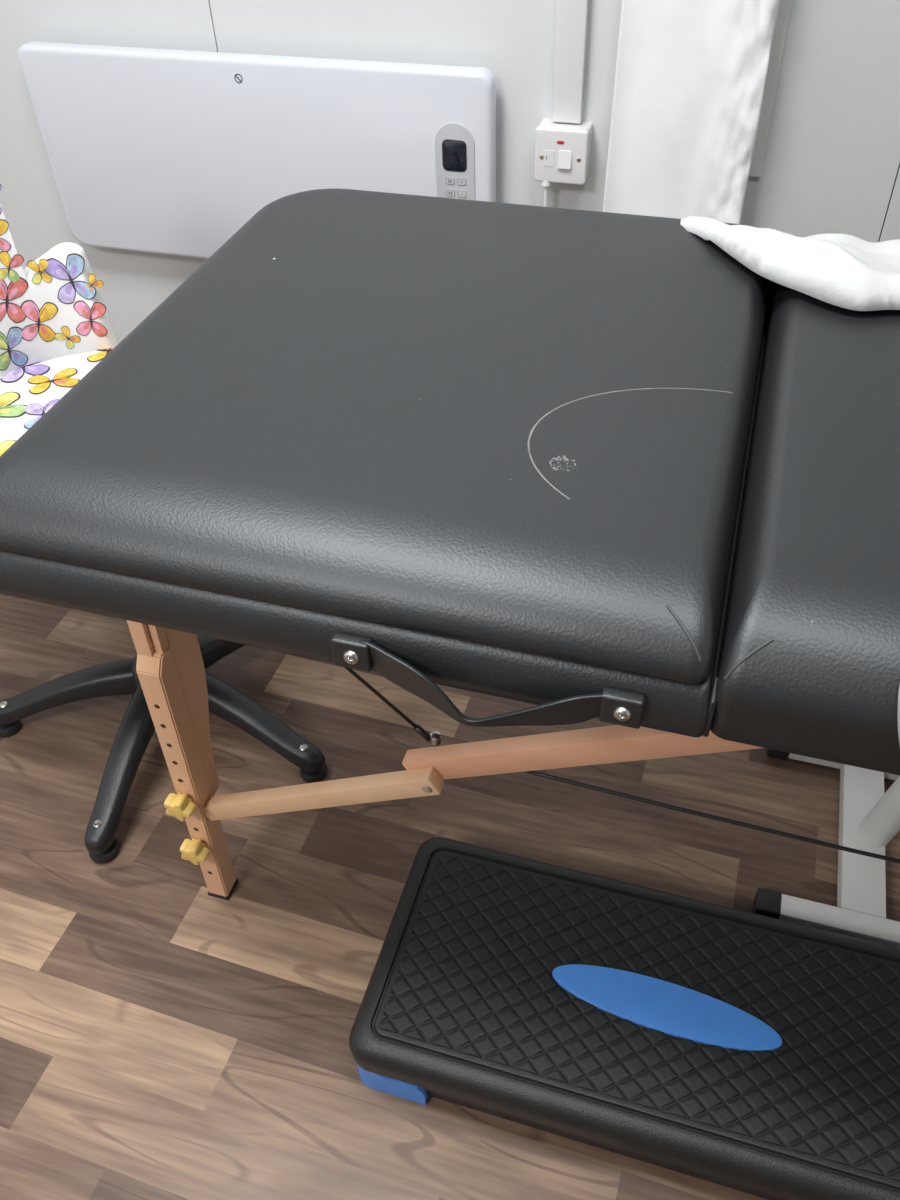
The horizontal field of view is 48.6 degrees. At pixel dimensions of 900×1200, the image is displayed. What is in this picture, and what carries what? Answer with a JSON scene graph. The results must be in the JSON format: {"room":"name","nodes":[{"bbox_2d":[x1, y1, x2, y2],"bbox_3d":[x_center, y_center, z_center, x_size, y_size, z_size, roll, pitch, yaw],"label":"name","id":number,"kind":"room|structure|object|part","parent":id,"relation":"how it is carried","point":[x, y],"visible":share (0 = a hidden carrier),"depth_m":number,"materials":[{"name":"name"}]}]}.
{"room":"examination room","nodes":[
{"label":"examination room","id":0,"kind":"room"},
{"bbox_2d":[0,594,899,1199],"bbox_3d":[-0.059,0.855,0.855,4.000,0.012,3.400,11,45,13],"label":"floor","id":1,"kind":"structure","parent":0,"point":[162,1037],"depth_m":1.32,"materials":[{"name":"laminate"}]},
{"bbox_2d":[0,184,326,863],"bbox_3d":[-0.473,-0.168,1.328,0.547,0.840,0.592,-19,46,-16],"label":"swivel chair","id":2,"kind":"object","parent":1,"relation":"on","point":[56,325],"visible":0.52,"depth_m":1.43,"materials":[{"name":"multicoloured fabric"}]},
{"bbox_3d":[-0.477,-0.194,1.329,0.472,0.087,0.472,11,45,13],"label":"seat","id":3,"kind":"part","parent":2,"relation":"part of","materials":[{"name":"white fabric"}]},
{"bbox_3d":[-0.582,0.142,1.521,0.261,0.091,0.049,-6,44,-4],"label":"arm","id":4,"kind":"part","parent":2,"relation":"part of","materials":[{"name":"black plastic"}]},
{"bbox_3d":[-0.461,0.229,1.425,0.049,0.091,0.261,7,44,9],"label":"arm","id":5,"kind":"part","parent":2,"relation":"part of","materials":[{"name":"black plastic"}]},
{"bbox_3d":[-0.322,0.053,1.603,0.261,0.091,0.049,-33,52,-28],"label":"arm","id":6,"kind":"part","parent":2,"relation":"part of","materials":[{"name":"black plastic"}]},
{"bbox_3d":[-0.301,0.173,1.475,0.261,0.091,0.049,20,48,22],"label":"arm","id":7,"kind":"part","parent":2,"relation":"part of","materials":[{"name":"black plastic"}]},
{"bbox_2d":[0,188,899,900],"bbox_3d":[0.279,0.094,1.079,1.206,0.759,0.669,11,45,13],"label":"massage table","id":8,"kind":"object","parent":1,"relation":"on","point":[578,466],"visible":0.91,"depth_m":0.77,"materials":[{"name":"black leather"}]},
{"bbox_3d":[-0.305,-0.007,0.967,0.033,0.215,0.019,11,45,13],"label":"slide rail","id":9,"kind":"part","parent":8,"relation":"part of","materials":[{"name":"brown wood"}]},
{"bbox_3d":[-0.315,0.240,1.166,0.034,0.035,0.022,11,45,13],"label":"knob","id":10,"kind":"part","parent":8,"relation":"part of","materials":[{"name":"yellow plastic"}]},
{"bbox_3d":[-0.295,0.058,1.076,0.042,0.460,0.051,11,45,13],"label":"leg","id":11,"kind":"part","parent":8,"relation":"part of","materials":[{"name":"brown wood"}]},
{"bbox_3d":[-0.315,0.310,1.234,0.034,0.035,0.022,11,45,13],"label":"knob","id":12,"kind":"part","parent":8,"relation":"part of","materials":[{"name":"yellow plastic"}]},
{"bbox_2d":[0,188,769,684],"bbox_3d":[-0.021,-0.223,0.917,0.584,0.058,0.642,11,45,13],"label":"cushion","id":13,"kind":"object","parent":8,"relation":"on","point":[528,440],"depth_m":0.78,"materials":[{"name":"black leather"}]},
{"bbox_3d":[-0.021,-0.183,0.949,0.593,0.048,0.640,11,45,13],"label":"frame","id":14,"kind":"part","parent":8,"relation":"part of","materials":[{"name":"black leather"}]},
{"bbox_3d":[0.022,0.069,0.693,0.189,0.052,0.024,11,45,13],"label":"carry handle","id":15,"kind":"part","parent":8,"relation":"part of","materials":[{"name":"black plastic"}]},
{"bbox_2d":[680,216,899,745],"bbox_3d":[0.497,-0.086,0.818,0.730,0.233,0.698,11,45,13],"label":"sheet","id":16,"kind":"object","parent":8,"relation":"on","point":[846,271],"visible":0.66,"depth_m":0.92,"materials":[{"name":"fabric"}]},
{"bbox_2d":[710,282,899,775],"bbox_3d":[0.555,-0.094,0.789,0.612,0.104,0.630,11,45,13],"label":"cushion","id":17,"kind":"object","parent":8,"relation":"on","point":[805,614],"depth_m":0.68,"materials":[{"name":"black leather"}]},
{"bbox_2d":[349,837,899,1199],"bbox_3d":[0.251,0.486,1.140,0.684,0.108,0.295,11,45,13],"label":"step","id":18,"kind":"structure","parent":1,"relation":"on","point":[758,1055],"depth_m":1.09,"materials":[{"name":"plastic"}]},
{"bbox_2d":[752,748,899,948],"bbox_3d":[0.749,0.189,1.139,0.676,0.510,0.308,11,45,13],"label":"metal stand","id":19,"kind":"object","parent":1,"relation":"on","point":[869,818],"visible":0.63,"depth_m":1.28,"materials":[{"name":"white metal"}]},
{"bbox_3d":[0.717,0.451,1.207,0.620,0.028,0.030,11,45,13],"label":"foot rail","id":20,"kind":"part","parent":19,"relation":"part of","materials":[{"name":"white metal"}]},
{"bbox_3d":[0.796,0.268,1.396,0.620,0.028,0.030,11,45,13],"label":"foot rail","id":21,"kind":"part","parent":19,"relation":"part of","materials":[{"name":"white metal"}]},
{"bbox_2d":[0,0,899,341],"bbox_3d":[0.403,-1.172,1.212,4.000,2.400,0.060,11,45,13],"label":"wall","id":22,"kind":"structure","parent":0,"point":[831,164],"depth_m":1.62,"materials":[{"name":"grey paint"}]},
{"bbox_2d":[18,42,547,258],"bbox_3d":[-0.297,-0.756,1.822,0.974,0.435,0.058,11,45,13],"label":"heater","id":23,"kind":"object","parent":22,"relation":"attached to","point":[149,150],"visible":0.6,"depth_m":1.75,"materials":[{"name":"metal"}]},
{"bbox_3d":[0.010,-0.694,1.717,0.069,0.245,0.003,11,45,13],"label":"control panel","id":24,"kind":"part","parent":23,"relation":"part of","materials":[{"name":"grey plastic"}]},
{"bbox_2d":[534,119,592,186],"bbox_3d":[0.186,-0.735,1.643,0.086,0.092,0.054,11,45,13],"label":"switch","id":25,"kind":"object","parent":22,"relation":"attached to","point":[562,150],"visible":1,"depth_m":1.62,"materials":[{"name":"white plastic"}]},
{"bbox_2d":[552,0,588,123],"bbox_3d":[0.164,-1.416,1.014,0.048,1.760,0.022,11,45,13],"label":"cable trunking","id":26,"kind":"object","parent":22,"relation":"attached to","point":[571,26],"visible":1,"depth_m":1.55,"materials":[{"name":"white plastic"}]},
{"bbox_2d":[749,0,791,176],"bbox_3d":[0.443,-1.346,0.976,0.056,1.826,0.008,11,45,13],"label":"trim","id":27,"kind":"structure","parent":22,"relation":"attached to","point":[783,14],"depth_m":1.50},
{"bbox_3d":[-0.133,-0.904,-0.822,4.000,0.050,3.400,11,45,13],"label":"ceiling","id":28,"kind":"structure","parent":0,"visible":0},
{"bbox_2d":[602,0,779,223],"bbox_3d":[0.340,-1.232,1.079,0.320,2.074,0.078,11,45,13],"label":"curtain","id":29,"kind":"object","parent":28,"relation":"hanging from","point":[690,75],"visible":0.62,"depth_m":1.52,"materials":[{"name":"fabric"}]}
]}

